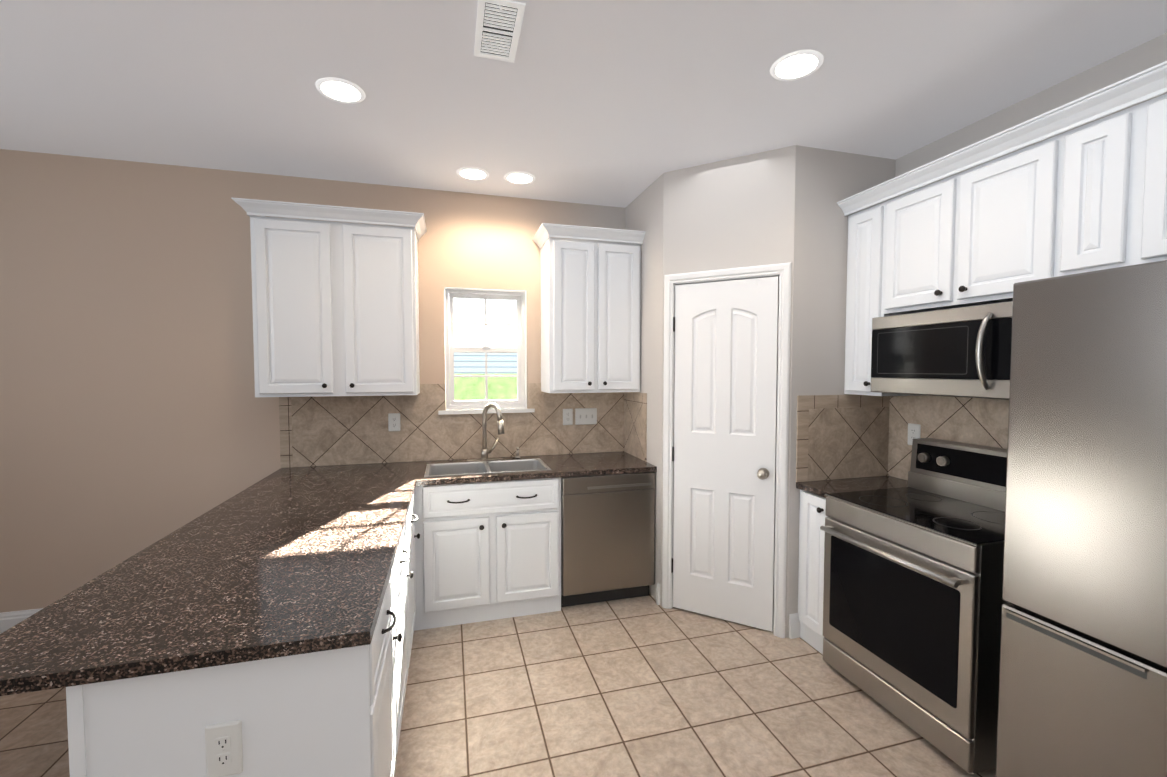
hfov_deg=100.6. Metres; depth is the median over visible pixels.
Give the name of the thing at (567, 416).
outlet
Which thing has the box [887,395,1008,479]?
tile backsplash
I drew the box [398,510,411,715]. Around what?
base cabinet
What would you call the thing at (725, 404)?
pantry door
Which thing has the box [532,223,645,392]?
upper cabinet
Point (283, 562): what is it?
countertop
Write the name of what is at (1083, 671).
refrigerator
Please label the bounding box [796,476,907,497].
countertop
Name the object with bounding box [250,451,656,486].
countertop
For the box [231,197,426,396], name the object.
upper cabinet
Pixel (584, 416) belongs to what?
switch plate
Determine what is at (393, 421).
outlet
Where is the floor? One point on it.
(645, 686)
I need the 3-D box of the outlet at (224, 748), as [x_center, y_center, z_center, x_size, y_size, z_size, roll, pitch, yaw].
[-0.833,0.838,1.120,0.074,0.128,0.008,-1,2,-15]
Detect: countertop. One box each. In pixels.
[0,475,423,695]
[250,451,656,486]
[412,463,423,474]
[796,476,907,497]
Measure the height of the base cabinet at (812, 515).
0.854 m
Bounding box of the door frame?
[662,262,791,637]
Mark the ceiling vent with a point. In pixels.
(498, 25)
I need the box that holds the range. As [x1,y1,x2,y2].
[820,438,1007,773]
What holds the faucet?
on the countertop at (602, 463)
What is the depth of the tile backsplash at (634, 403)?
3.49 m
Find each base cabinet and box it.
[66,550,401,776]
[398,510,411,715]
[409,494,417,641]
[414,471,560,630]
[798,490,827,653]
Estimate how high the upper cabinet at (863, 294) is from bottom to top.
1.078 m
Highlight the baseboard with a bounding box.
[0,608,42,633]
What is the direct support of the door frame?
attached to the wall at (737, 212)
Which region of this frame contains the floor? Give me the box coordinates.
[0,593,995,776]
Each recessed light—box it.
[315,77,364,103]
[457,167,488,179]
[504,172,534,183]
[770,50,823,80]
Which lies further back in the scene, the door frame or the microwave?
the door frame
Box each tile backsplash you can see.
[279,383,622,467]
[623,392,646,461]
[796,395,890,481]
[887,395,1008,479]
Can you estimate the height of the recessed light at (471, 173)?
0.006 m
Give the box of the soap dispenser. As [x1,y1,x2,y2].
[515,447,519,457]
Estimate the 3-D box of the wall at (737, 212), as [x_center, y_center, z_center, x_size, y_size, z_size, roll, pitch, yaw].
[0.858,0.035,2.934,0.755,2.740,0.130,1,3,30]
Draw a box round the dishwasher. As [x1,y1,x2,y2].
[561,472,654,606]
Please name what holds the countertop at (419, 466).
on the base cabinet at (486, 551)
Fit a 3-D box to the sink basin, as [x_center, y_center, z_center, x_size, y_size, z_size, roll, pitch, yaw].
[-0.622,0.606,3.140,0.762,0.200,0.392,-1,2,-15]
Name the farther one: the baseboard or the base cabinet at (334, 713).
the baseboard
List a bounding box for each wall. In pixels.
[0,149,624,612]
[625,173,663,604]
[661,145,795,637]
[787,145,895,637]
[895,33,1166,197]
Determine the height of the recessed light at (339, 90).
0.006 m
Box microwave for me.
[871,301,1012,399]
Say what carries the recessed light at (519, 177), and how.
in the ceiling
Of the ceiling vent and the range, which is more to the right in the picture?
the range
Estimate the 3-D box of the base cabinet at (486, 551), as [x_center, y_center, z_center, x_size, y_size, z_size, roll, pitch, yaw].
[-0.633,0.969,3.164,0.881,0.854,0.631,-1,2,-15]
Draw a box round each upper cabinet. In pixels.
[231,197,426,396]
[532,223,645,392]
[841,185,921,395]
[881,105,1064,316]
[1057,77,1128,276]
[1121,61,1166,266]
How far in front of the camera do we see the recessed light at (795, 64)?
1.94 m
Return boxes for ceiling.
[0,0,1166,207]
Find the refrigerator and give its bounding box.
[996,260,1166,776]
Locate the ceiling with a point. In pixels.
(619, 103)
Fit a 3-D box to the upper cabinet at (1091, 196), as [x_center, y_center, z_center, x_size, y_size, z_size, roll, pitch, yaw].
[1.941,-0.706,1.730,0.349,0.598,0.207,-1,2,-15]
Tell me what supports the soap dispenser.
on the countertop at (602, 463)
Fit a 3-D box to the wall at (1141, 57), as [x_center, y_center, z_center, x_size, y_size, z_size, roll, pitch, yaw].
[2.532,0.134,0.513,0.120,2.740,5.136,-1,2,-15]
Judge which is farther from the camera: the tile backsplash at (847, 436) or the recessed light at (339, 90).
the tile backsplash at (847, 436)
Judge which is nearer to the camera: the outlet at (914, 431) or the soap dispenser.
the outlet at (914, 431)
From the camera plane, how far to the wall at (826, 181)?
2.72 m
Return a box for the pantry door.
[671,276,778,631]
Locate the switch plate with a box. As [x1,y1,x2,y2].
[575,408,596,424]
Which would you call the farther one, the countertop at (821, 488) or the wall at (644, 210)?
the wall at (644, 210)
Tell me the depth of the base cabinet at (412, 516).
2.56 m
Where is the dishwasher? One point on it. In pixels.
(607, 537)
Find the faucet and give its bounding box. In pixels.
[466,403,503,460]
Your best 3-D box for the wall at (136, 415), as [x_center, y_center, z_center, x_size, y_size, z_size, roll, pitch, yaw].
[-1.830,0.024,3.207,7.090,2.740,0.160,-1,2,-15]
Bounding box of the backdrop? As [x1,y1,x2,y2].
[444,290,516,400]
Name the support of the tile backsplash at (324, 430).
attached to the wall at (136, 415)
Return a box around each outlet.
[205,720,242,776]
[388,413,399,430]
[563,409,572,424]
[907,423,920,444]
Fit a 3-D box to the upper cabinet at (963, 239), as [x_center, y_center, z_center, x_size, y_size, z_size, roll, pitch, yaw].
[1.814,-0.700,2.192,0.349,0.648,0.750,-1,2,-15]
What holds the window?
in the wall at (136, 415)
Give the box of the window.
[438,287,534,414]
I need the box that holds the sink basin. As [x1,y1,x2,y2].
[424,458,550,476]
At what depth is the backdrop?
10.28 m
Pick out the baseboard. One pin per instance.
(8, 620)
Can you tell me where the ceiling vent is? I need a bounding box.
[474,0,525,61]
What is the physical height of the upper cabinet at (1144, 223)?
0.598 m

